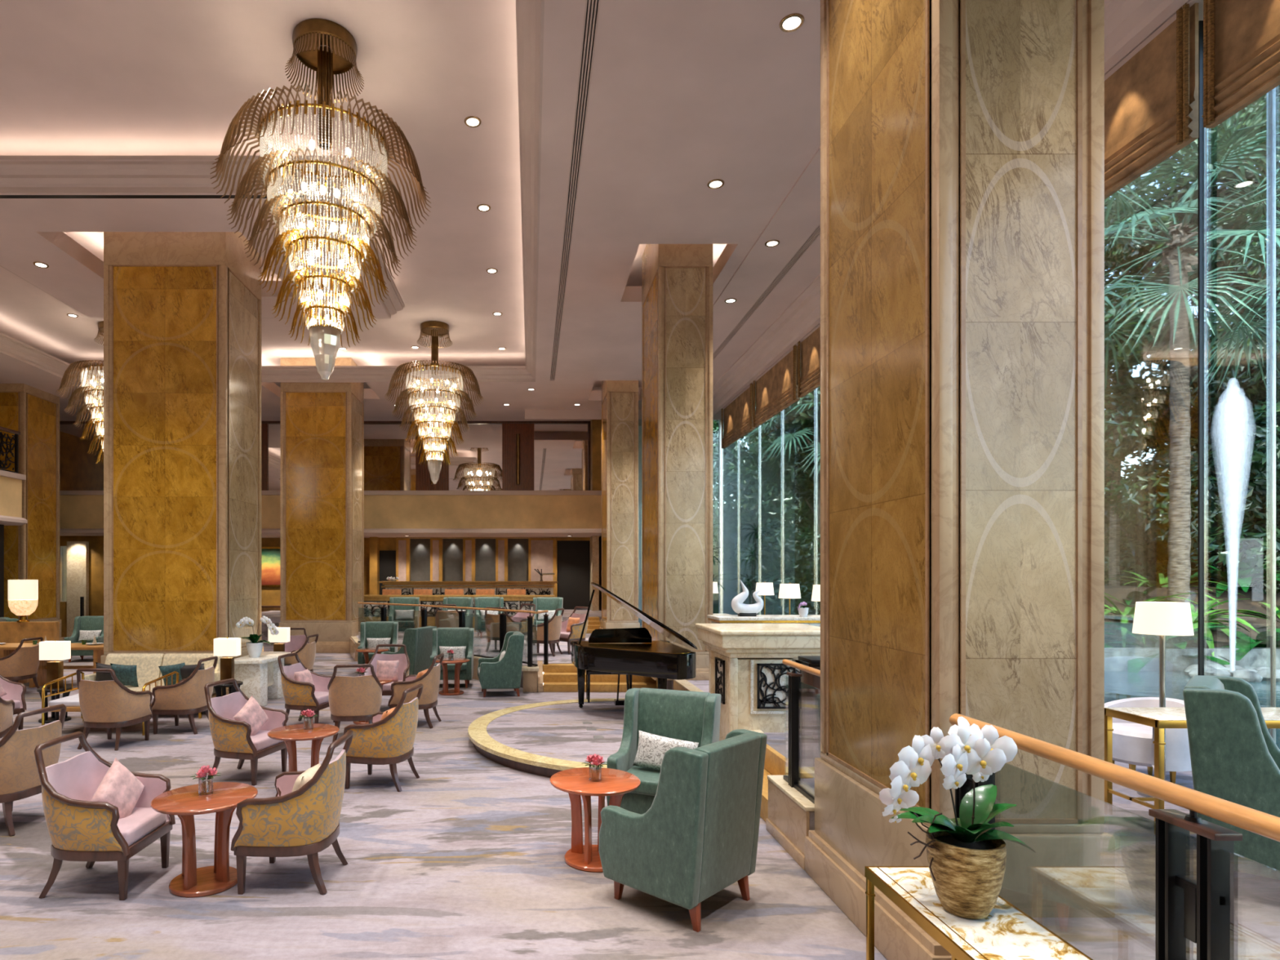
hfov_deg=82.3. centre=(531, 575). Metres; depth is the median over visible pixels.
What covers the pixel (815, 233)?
air diffuser
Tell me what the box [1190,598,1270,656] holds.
fern
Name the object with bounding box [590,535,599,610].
wall
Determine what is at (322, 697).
seat cushion
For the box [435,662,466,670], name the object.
seat cushion
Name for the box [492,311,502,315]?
recessed light
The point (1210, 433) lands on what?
tree
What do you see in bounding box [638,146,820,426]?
ceiling
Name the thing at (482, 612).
cushion
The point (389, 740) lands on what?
armchair
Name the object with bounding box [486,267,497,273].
recessed light
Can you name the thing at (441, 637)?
chair
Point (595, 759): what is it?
flower vase
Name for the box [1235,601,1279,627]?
fern
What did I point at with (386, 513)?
wall
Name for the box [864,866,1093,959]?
console
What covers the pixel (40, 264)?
recessed light
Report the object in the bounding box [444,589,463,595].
bar stool
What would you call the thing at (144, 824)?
seat cushion
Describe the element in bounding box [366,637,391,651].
cushion
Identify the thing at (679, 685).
trim
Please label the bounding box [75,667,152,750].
armchair
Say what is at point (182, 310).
marble column
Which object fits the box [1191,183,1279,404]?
fan palm
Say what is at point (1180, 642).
fern
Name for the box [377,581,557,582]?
countertop
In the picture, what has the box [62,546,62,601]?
window
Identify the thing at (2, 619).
chair
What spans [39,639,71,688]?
table lamp
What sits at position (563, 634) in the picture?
seat cushion
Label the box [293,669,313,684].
cushion
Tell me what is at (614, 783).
round table
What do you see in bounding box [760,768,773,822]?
trim
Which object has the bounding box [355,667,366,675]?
flower vase
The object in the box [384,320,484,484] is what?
chandelier
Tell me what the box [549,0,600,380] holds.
ceiling vent
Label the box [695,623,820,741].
stand
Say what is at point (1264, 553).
fern
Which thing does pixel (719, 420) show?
window
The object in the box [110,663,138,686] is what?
cushion
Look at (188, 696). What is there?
armchair
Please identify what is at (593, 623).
steps
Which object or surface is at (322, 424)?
marble column
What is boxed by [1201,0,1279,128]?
blind
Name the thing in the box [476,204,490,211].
recessed light
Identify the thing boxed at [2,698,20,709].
seat cushion
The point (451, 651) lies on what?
flower vase
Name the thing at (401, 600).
chair
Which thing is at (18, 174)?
trim
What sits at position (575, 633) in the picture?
armchair
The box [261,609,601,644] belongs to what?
floor
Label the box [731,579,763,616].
sculpture
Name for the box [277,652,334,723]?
armchair
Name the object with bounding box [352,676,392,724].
round table
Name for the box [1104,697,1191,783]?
tub chair
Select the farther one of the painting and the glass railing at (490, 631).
the painting
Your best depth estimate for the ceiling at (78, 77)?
9.15 m
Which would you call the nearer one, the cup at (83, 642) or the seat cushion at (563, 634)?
the cup at (83, 642)
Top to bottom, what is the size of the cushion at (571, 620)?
0.327 m
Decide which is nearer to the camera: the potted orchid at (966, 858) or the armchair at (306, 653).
the potted orchid at (966, 858)
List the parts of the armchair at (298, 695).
leg, seat rail, leg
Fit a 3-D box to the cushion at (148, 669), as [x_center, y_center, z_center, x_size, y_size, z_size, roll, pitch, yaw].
[-6.165,1.509,11.179,0.880,0.581,0.342,0,0,0]
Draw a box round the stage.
[467,697,624,777]
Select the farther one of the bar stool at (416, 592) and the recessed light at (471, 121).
the bar stool at (416, 592)
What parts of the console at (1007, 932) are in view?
leg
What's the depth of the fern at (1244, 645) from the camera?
13.03 m
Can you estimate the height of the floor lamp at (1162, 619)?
1.475 m
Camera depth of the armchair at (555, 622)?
15.01 m
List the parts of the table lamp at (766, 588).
lamp shade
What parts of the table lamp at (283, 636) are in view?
lamp shade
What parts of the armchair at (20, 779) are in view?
leg, seat rail, frame rail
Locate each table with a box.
[0,643,103,687]
[36,685,73,723]
[150,782,257,897]
[213,680,243,697]
[266,723,339,771]
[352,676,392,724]
[355,648,388,667]
[435,657,470,695]
[549,767,640,872]
[1104,706,1279,821]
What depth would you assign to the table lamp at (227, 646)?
10.89 m
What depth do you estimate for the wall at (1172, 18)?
6.79 m
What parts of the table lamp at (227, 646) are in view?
lamp shade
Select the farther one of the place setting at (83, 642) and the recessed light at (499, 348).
the recessed light at (499, 348)
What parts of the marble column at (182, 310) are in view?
panel, panel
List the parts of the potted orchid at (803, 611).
pot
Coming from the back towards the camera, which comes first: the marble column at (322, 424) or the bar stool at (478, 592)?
the bar stool at (478, 592)
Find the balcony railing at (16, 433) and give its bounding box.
[0,426,20,473]
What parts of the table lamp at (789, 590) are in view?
lamp shade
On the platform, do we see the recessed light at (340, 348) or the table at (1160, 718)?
the table at (1160, 718)
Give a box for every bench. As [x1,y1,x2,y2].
[41,671,178,735]
[585,670,631,702]
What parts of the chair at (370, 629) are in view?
backrest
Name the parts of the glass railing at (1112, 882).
post, glass panel, handrail, post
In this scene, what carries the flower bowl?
on the bar counter at (532, 588)
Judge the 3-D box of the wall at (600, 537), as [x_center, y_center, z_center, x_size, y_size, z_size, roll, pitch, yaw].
[2.625,-1.900,24.200,0.250,8.000,6.000,0,0,0]
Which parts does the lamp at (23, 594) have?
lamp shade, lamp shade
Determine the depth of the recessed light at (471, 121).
9.39 m
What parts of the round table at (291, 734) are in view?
leg, leg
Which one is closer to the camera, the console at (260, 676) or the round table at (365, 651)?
the console at (260, 676)
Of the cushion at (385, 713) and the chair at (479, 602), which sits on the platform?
the chair at (479, 602)
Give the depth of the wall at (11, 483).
18.70 m
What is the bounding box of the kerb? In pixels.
[1172,647,1279,671]
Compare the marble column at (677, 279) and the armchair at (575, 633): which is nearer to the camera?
the marble column at (677, 279)
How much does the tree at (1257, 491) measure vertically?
14.726 m
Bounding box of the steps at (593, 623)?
[586,617,599,633]
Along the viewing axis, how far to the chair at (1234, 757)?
3.74 m
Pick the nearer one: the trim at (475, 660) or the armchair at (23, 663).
the armchair at (23, 663)
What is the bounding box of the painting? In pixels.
[261,546,279,586]
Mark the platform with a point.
(1256, 898)
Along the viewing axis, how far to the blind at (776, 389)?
16.61 m
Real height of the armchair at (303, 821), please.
0.996 m
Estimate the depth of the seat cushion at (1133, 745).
5.81 m
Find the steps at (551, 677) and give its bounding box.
[537,660,657,692]
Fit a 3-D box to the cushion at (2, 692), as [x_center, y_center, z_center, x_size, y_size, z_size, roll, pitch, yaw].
[-7.141,1.500,9.497,0.173,0.430,0.450,0,0,19]
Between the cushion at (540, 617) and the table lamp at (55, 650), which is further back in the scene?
the cushion at (540, 617)
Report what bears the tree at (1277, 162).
on the ground
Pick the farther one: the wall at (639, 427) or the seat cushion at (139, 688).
the wall at (639, 427)
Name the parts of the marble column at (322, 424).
panel, moulding, panel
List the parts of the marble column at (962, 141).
moulding, panel, panel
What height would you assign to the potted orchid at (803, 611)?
0.203 m
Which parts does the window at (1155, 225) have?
pane, pane, pane, pane, pane, pane, pane, pane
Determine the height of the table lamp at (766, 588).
0.800 m
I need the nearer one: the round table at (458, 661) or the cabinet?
the round table at (458, 661)
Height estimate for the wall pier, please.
3.250 m
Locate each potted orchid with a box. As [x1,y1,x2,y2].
[235,615,279,657]
[797,601,810,617]
[879,716,1035,919]
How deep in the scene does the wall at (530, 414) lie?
22.65 m
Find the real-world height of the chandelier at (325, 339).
3.740 m
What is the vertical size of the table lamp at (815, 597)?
0.800 m
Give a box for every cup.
[31,640,37,644]
[80,640,86,644]
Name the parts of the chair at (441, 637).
seat, backrest, leg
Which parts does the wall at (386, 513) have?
cornice, cornice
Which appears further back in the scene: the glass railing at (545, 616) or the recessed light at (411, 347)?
the recessed light at (411, 347)
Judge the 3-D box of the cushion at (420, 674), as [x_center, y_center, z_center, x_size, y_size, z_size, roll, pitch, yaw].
[-1.550,1.500,10.192,0.173,0.327,0.360,0,0,7]
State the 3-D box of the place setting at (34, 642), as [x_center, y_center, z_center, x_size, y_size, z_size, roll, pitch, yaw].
[-9.467,1.255,14.000,0.435,0.170,0.300,0,0,0]
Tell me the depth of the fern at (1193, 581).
15.48 m
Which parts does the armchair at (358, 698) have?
leg, frame rail, seat rail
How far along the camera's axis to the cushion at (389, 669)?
11.31 m
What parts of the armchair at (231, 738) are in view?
leg, leg, seat rail, leg, leg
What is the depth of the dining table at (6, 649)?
13.70 m
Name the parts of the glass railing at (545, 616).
handrail, post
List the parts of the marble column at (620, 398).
panel, panel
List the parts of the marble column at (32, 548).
panel, corner trim, panel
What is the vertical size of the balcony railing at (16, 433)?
1.120 m
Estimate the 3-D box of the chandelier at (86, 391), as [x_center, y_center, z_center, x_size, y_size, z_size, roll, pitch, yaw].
[-9.850,-4.030,17.100,2.327,3.740,2.327,0,0,38]
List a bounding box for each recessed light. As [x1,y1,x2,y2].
[32,262,48,268]
[66,313,78,317]
[338,346,346,350]
[410,346,419,349]
[464,115,481,127]
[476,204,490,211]
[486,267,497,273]
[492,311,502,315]
[497,346,506,350]
[706,178,724,189]
[724,297,737,303]
[764,240,779,247]
[779,13,804,32]
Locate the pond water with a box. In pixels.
[1174,671,1279,749]
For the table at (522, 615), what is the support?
on the platform
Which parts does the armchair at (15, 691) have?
frame rail, seat rail, leg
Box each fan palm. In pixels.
[1168,132,1279,602]
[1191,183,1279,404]
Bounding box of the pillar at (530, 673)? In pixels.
[521,666,538,692]
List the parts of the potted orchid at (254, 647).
pot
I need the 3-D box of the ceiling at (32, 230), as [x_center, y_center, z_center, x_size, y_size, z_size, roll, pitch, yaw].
[-5.885,-5.350,12.225,6.030,0.300,4.750,0,0,0]
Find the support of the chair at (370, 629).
on the floor at (466, 861)
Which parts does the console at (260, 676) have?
panel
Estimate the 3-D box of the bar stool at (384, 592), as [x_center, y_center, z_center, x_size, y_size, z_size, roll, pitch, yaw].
[-4.430,0.850,23.195,0.600,0.820,0.450,0,0,0]
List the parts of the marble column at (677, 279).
panel, moulding, panel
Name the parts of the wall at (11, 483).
cornice, cornice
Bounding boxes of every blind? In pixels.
[721,382,755,448]
[753,345,799,427]
[797,326,820,397]
[1104,2,1198,199]
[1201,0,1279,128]
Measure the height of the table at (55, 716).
0.475 m
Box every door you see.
[379,550,395,595]
[556,540,590,609]
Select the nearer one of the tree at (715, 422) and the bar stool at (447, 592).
the bar stool at (447, 592)
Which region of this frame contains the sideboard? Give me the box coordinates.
[261,605,279,612]
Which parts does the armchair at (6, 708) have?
seat rail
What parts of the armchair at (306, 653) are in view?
frame rail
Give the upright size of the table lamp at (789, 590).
0.800 m
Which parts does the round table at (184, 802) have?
leg, leg, leg, leg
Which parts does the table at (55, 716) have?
leg, leg, leg, leg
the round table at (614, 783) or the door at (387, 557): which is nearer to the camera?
the round table at (614, 783)
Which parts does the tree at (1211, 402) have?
crown, crown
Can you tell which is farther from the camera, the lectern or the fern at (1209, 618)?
the fern at (1209, 618)
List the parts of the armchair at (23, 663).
seat rail, frame rail, leg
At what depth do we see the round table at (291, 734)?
6.90 m
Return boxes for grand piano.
[571,582,697,707]
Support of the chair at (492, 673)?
on the floor at (466, 861)
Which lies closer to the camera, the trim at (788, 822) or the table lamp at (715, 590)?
the trim at (788, 822)
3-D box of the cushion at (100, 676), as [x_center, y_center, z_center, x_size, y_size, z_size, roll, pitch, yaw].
[-6.346,1.500,10.860,0.454,0.410,0.186,0,0,0]
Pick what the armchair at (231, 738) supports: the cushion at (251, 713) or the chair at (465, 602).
the cushion at (251, 713)
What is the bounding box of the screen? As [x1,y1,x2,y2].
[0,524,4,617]
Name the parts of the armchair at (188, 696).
leg, leg, seat rail, frame rail, leg, leg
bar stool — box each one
[382,589,401,595]
[413,589,432,595]
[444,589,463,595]
[475,589,494,595]
[506,589,525,595]
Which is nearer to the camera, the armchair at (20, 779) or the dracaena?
the armchair at (20, 779)
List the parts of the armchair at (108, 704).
leg, leg, frame rail, seat rail, leg, leg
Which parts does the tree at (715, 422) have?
crown, crown, crown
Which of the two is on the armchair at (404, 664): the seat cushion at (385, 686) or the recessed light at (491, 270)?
the seat cushion at (385, 686)
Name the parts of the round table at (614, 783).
leg, leg, leg, leg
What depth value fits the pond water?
10.71 m
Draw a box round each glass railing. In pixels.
[357,602,537,666]
[537,609,548,664]
[782,658,821,804]
[949,713,1279,959]
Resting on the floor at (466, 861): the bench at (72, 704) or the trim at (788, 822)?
the bench at (72, 704)
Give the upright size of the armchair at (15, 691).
0.996 m
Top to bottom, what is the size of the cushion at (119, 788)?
0.479 m
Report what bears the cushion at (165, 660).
on the sofa
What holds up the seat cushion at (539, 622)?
on the chair at (541, 603)
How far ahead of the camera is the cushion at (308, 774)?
4.90 m
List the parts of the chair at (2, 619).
backrest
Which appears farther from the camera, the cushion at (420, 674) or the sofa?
the sofa
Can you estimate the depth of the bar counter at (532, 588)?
24.60 m
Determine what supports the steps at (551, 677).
on the floor at (466, 861)
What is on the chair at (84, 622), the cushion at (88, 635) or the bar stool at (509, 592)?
the cushion at (88, 635)
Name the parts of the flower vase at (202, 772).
glass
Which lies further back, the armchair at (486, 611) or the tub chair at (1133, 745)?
the armchair at (486, 611)
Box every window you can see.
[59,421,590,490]
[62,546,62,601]
[640,419,721,627]
[721,20,1279,743]
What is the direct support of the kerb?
on the ground
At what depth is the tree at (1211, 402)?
17.52 m
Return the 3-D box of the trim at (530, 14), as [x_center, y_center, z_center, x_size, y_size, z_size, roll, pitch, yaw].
[-6.140,-5.380,5.080,12.520,0.360,28.760,0,0,0]
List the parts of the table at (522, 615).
frame rail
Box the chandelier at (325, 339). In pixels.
[209,17,431,380]
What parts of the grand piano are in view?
leg, lid, leg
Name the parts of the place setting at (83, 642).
plate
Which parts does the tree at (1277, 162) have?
crown, crown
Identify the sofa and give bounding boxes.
[80,653,222,718]
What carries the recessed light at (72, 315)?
in the ceiling at (78, 77)
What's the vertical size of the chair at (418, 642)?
1.085 m
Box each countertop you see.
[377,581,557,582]
[706,614,820,626]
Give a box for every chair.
[0,617,18,622]
[64,615,103,662]
[357,621,398,669]
[383,626,436,675]
[389,596,419,610]
[430,627,474,688]
[442,596,473,613]
[473,596,503,614]
[477,631,524,697]
[533,596,563,624]
[599,728,767,932]
[606,688,720,813]
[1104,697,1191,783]
[1182,675,1279,879]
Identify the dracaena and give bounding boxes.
[712,522,727,596]
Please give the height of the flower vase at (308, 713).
0.187 m
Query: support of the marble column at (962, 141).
on the floor at (466, 861)
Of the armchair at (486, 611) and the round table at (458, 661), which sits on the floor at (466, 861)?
the round table at (458, 661)
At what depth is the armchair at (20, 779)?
5.92 m
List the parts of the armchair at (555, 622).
leg, seat rail, frame rail, leg, leg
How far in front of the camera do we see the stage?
8.87 m
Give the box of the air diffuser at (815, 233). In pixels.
[712,223,820,360]
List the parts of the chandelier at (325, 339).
plate, stem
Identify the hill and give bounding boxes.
[712,509,1279,613]
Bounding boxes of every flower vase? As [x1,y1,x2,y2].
[190,764,219,793]
[297,709,316,728]
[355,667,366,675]
[445,649,455,660]
[582,753,608,779]
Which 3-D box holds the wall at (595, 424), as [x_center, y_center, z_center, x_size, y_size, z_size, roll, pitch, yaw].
[2.250,-3.950,24.160,0.500,2.700,0.880,0,0,0]
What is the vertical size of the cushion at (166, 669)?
0.398 m
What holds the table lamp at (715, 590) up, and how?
on the table
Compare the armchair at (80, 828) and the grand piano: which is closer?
the armchair at (80, 828)
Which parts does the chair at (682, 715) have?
seat, backrest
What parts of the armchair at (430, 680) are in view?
seat rail, leg, leg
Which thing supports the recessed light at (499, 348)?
in the ceiling at (78, 77)
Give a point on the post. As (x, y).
(82, 598)
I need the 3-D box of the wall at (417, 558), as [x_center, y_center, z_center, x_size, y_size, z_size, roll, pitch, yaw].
[-2.015,-0.090,26.630,5.870,2.700,0.340,0,0,0]
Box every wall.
[0,470,27,525]
[59,490,601,535]
[59,535,103,636]
[63,546,66,601]
[261,537,590,605]
[369,537,395,595]
[395,537,555,597]
[524,386,641,419]
[590,419,601,490]
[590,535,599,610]
[599,536,601,610]
[638,426,641,625]
[712,0,1203,419]
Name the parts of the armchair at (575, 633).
leg, seat rail, frame rail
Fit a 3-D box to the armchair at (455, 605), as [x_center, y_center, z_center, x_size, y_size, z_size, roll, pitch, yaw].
[-2.002,1.189,17.680,0.692,0.996,0.682,0,0,6]
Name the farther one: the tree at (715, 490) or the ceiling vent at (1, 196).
the tree at (715, 490)
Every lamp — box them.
[8,579,38,622]
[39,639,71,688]
[213,636,240,683]
[267,626,289,663]
[712,582,718,593]
[755,581,773,614]
[778,582,800,614]
[811,584,820,601]
[1132,601,1194,797]
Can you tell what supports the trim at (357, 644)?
attached to the platform
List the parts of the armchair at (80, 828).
leg, leg, seat rail, leg, leg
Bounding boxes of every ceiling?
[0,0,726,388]
[0,193,388,317]
[261,535,601,537]
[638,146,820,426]
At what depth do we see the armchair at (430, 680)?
9.92 m
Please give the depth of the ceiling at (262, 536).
26.21 m
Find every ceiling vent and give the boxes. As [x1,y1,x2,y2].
[0,195,311,198]
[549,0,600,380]
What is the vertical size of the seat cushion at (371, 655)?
0.120 m
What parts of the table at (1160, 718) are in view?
leg, leg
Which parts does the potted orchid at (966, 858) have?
stem, pot, stem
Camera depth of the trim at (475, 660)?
14.60 m
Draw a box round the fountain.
[1182,381,1279,682]
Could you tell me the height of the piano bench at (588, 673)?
0.500 m
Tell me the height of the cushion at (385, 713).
0.327 m
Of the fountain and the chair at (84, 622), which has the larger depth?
the chair at (84, 622)
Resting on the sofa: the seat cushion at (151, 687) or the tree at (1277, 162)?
the seat cushion at (151, 687)
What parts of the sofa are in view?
armrest, leg, armrest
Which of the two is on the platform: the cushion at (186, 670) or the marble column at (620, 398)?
the marble column at (620, 398)
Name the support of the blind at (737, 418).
attached to the wall at (1172, 18)
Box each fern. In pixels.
[1169,592,1208,603]
[1171,622,1239,666]
[1189,558,1279,596]
[1189,579,1244,604]
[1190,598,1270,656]
[1213,628,1279,660]
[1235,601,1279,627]
[1244,553,1279,585]
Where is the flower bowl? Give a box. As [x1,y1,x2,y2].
[386,576,399,581]
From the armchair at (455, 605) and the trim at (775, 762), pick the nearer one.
the trim at (775, 762)
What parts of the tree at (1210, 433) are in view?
crown, crown, crown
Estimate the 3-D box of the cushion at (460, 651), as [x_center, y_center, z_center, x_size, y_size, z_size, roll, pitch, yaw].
[-1.502,1.500,13.820,0.520,0.288,0.167,0,0,-2]
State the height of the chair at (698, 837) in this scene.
1.085 m
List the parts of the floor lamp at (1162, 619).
lamp shade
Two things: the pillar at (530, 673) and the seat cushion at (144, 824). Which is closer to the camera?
the seat cushion at (144, 824)
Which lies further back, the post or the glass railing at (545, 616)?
the post
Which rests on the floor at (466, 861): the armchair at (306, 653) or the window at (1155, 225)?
the armchair at (306, 653)
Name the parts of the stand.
fretwork panel, cornice, panel moulding, fretwork panel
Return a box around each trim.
[0,0,544,382]
[0,155,404,318]
[349,635,358,660]
[355,642,400,661]
[471,656,483,679]
[673,679,764,733]
[712,0,1188,416]
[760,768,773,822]
[764,743,786,775]
[765,775,814,870]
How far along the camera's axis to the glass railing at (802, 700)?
5.52 m
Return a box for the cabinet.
[0,622,59,643]
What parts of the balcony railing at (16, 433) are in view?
handrail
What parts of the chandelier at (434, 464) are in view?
stem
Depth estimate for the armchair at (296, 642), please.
15.28 m
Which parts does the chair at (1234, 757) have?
backrest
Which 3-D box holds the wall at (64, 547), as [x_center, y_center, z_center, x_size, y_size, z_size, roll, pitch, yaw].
[-17.100,-1.900,9.100,0.200,8.400,36.200,0,0,0]
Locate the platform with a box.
[351,633,1279,959]
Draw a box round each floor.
[0,636,887,959]
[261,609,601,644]
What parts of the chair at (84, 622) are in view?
seat, backrest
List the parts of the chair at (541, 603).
backrest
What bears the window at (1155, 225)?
in the wall at (1172, 18)
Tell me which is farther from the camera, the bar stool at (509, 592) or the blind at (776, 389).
the bar stool at (509, 592)
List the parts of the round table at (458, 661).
leg, leg, leg, leg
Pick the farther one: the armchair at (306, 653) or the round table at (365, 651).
the round table at (365, 651)
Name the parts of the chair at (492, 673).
leg, leg, backrest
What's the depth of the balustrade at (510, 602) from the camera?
21.47 m
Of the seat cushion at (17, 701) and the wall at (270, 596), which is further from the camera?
the wall at (270, 596)
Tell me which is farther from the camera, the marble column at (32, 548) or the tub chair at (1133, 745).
the marble column at (32, 548)
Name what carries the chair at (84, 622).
on the floor at (466, 861)
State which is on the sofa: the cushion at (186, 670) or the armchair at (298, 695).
the cushion at (186, 670)
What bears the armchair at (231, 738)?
on the floor at (466, 861)
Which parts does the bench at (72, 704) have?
frame, seat frame, frame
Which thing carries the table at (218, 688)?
on the floor at (466, 861)
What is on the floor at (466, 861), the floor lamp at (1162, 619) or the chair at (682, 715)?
the chair at (682, 715)
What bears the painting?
attached to the wall at (270, 596)
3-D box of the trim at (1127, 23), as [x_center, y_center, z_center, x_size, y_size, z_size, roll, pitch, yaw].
[5.265,-5.140,6.700,0.630,0.520,31.400,0,0,0]
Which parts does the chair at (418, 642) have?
backrest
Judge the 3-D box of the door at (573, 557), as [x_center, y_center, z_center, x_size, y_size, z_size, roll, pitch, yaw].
[1.550,-0.020,26.640,1.220,2.560,0.040,0,0,0]
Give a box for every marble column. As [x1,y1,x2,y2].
[0,383,64,640]
[100,231,263,694]
[279,357,364,653]
[598,380,639,629]
[641,244,712,679]
[804,0,1104,959]
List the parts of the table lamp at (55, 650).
lamp shade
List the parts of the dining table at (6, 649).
leg, leg, leg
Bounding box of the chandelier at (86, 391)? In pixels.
[56,320,103,464]
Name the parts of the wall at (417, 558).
pier panel, pier panel, pier panel, pier panel, pier panel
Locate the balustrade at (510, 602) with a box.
[364,595,555,616]
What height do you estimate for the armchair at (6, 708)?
0.996 m
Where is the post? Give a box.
[80,596,84,657]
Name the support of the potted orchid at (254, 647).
on the console at (260, 676)
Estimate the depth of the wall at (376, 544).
26.40 m
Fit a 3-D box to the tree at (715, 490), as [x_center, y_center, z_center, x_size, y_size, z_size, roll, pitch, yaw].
[8.986,-2.048,26.600,5.824,8.070,6.997,0,0,-34]
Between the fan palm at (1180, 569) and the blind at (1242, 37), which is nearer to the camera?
the blind at (1242, 37)
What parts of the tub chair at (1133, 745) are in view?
leg, leg, leg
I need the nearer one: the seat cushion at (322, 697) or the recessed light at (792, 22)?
the recessed light at (792, 22)
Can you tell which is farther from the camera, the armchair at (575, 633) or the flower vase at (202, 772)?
the armchair at (575, 633)
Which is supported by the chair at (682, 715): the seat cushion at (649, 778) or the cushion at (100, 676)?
the seat cushion at (649, 778)
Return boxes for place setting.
[31,635,47,644]
[80,636,102,644]
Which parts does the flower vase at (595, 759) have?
glass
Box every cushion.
[0,684,6,697]
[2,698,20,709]
[77,630,101,642]
[90,757,144,818]
[95,662,115,681]
[104,653,164,685]
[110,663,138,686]
[117,807,166,845]
[124,685,155,691]
[141,685,156,692]
[157,653,222,685]
[158,662,185,685]
[180,663,204,679]
[233,695,268,736]
[250,729,283,751]
[292,763,320,791]
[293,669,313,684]
[314,691,328,704]
[362,650,391,658]
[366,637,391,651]
[376,660,399,681]
[380,706,395,719]
[382,680,402,690]
[415,668,427,679]
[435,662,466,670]
[439,645,466,658]
[480,609,498,614]
[498,650,505,661]
[537,609,555,621]
[537,620,543,624]
[560,631,570,638]
[566,617,580,631]
[626,765,660,795]
[632,730,698,770]
[1112,722,1154,767]
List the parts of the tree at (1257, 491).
crown, crown, crown, crown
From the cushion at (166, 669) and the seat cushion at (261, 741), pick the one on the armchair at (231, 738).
the seat cushion at (261, 741)
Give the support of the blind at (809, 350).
attached to the wall at (1172, 18)
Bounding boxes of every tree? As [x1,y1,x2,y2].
[712,419,718,564]
[712,471,718,546]
[1189,139,1279,582]
[1189,174,1279,555]
[1189,235,1279,567]
[1190,128,1279,594]
[1215,331,1279,479]
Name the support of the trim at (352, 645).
attached to the platform
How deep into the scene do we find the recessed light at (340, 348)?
18.80 m
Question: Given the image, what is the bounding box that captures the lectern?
[791,656,820,688]
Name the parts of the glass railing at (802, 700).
post, handrail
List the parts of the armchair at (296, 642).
frame rail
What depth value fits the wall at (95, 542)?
24.60 m
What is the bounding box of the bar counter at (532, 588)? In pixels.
[377,581,557,595]
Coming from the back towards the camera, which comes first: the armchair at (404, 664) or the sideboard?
the sideboard
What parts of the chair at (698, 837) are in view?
leg, leg, backrest, leg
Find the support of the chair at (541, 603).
on the platform
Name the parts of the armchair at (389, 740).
leg, leg, seat rail, frame rail, leg, leg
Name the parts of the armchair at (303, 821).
leg, leg, seat rail, leg, leg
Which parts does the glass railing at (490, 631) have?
post, glass panel, post, handrail, post, glass panel, post, post, glass panel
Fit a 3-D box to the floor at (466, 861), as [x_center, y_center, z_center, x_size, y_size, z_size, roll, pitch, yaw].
[-9.000,2.200,9.100,22.000,0.200,36.200,0,0,0]
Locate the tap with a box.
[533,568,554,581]
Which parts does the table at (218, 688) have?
leg, leg, leg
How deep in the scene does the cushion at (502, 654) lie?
12.78 m
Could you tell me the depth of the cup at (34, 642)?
14.02 m
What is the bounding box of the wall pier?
[66,541,88,636]
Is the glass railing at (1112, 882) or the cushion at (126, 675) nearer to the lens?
the glass railing at (1112, 882)
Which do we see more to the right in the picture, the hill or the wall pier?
the hill
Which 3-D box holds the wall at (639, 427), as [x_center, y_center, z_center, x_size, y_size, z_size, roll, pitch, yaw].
[4.275,-2.450,25.150,2.950,8.900,0.300,0,0,0]
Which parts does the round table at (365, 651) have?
leg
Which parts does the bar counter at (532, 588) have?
moulding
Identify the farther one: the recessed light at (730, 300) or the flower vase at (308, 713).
the recessed light at (730, 300)
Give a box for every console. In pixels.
[234,651,291,706]
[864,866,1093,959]
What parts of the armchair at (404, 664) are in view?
seat rail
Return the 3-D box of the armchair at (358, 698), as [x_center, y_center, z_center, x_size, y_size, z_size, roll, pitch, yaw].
[-2.276,1.609,9.360,0.692,0.996,0.682,0,0,-10]
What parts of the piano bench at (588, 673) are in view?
leg, leg, seat, leg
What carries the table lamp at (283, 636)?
on the table
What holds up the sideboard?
on the floor at (466, 861)
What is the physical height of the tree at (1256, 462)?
13.690 m
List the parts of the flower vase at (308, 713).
glass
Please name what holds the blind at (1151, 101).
attached to the wall at (1172, 18)
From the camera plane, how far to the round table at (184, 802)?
4.86 m
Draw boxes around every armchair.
[0,636,43,688]
[0,674,26,729]
[0,697,14,737]
[0,703,66,836]
[34,731,175,900]
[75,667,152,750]
[151,655,217,734]
[204,678,288,786]
[231,729,353,894]
[275,627,310,652]
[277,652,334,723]
[284,634,318,671]
[327,663,382,742]
[343,683,422,791]
[364,644,410,695]
[387,653,444,728]
[435,604,458,613]
[484,607,508,616]
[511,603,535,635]
[537,608,564,656]
[552,606,589,654]

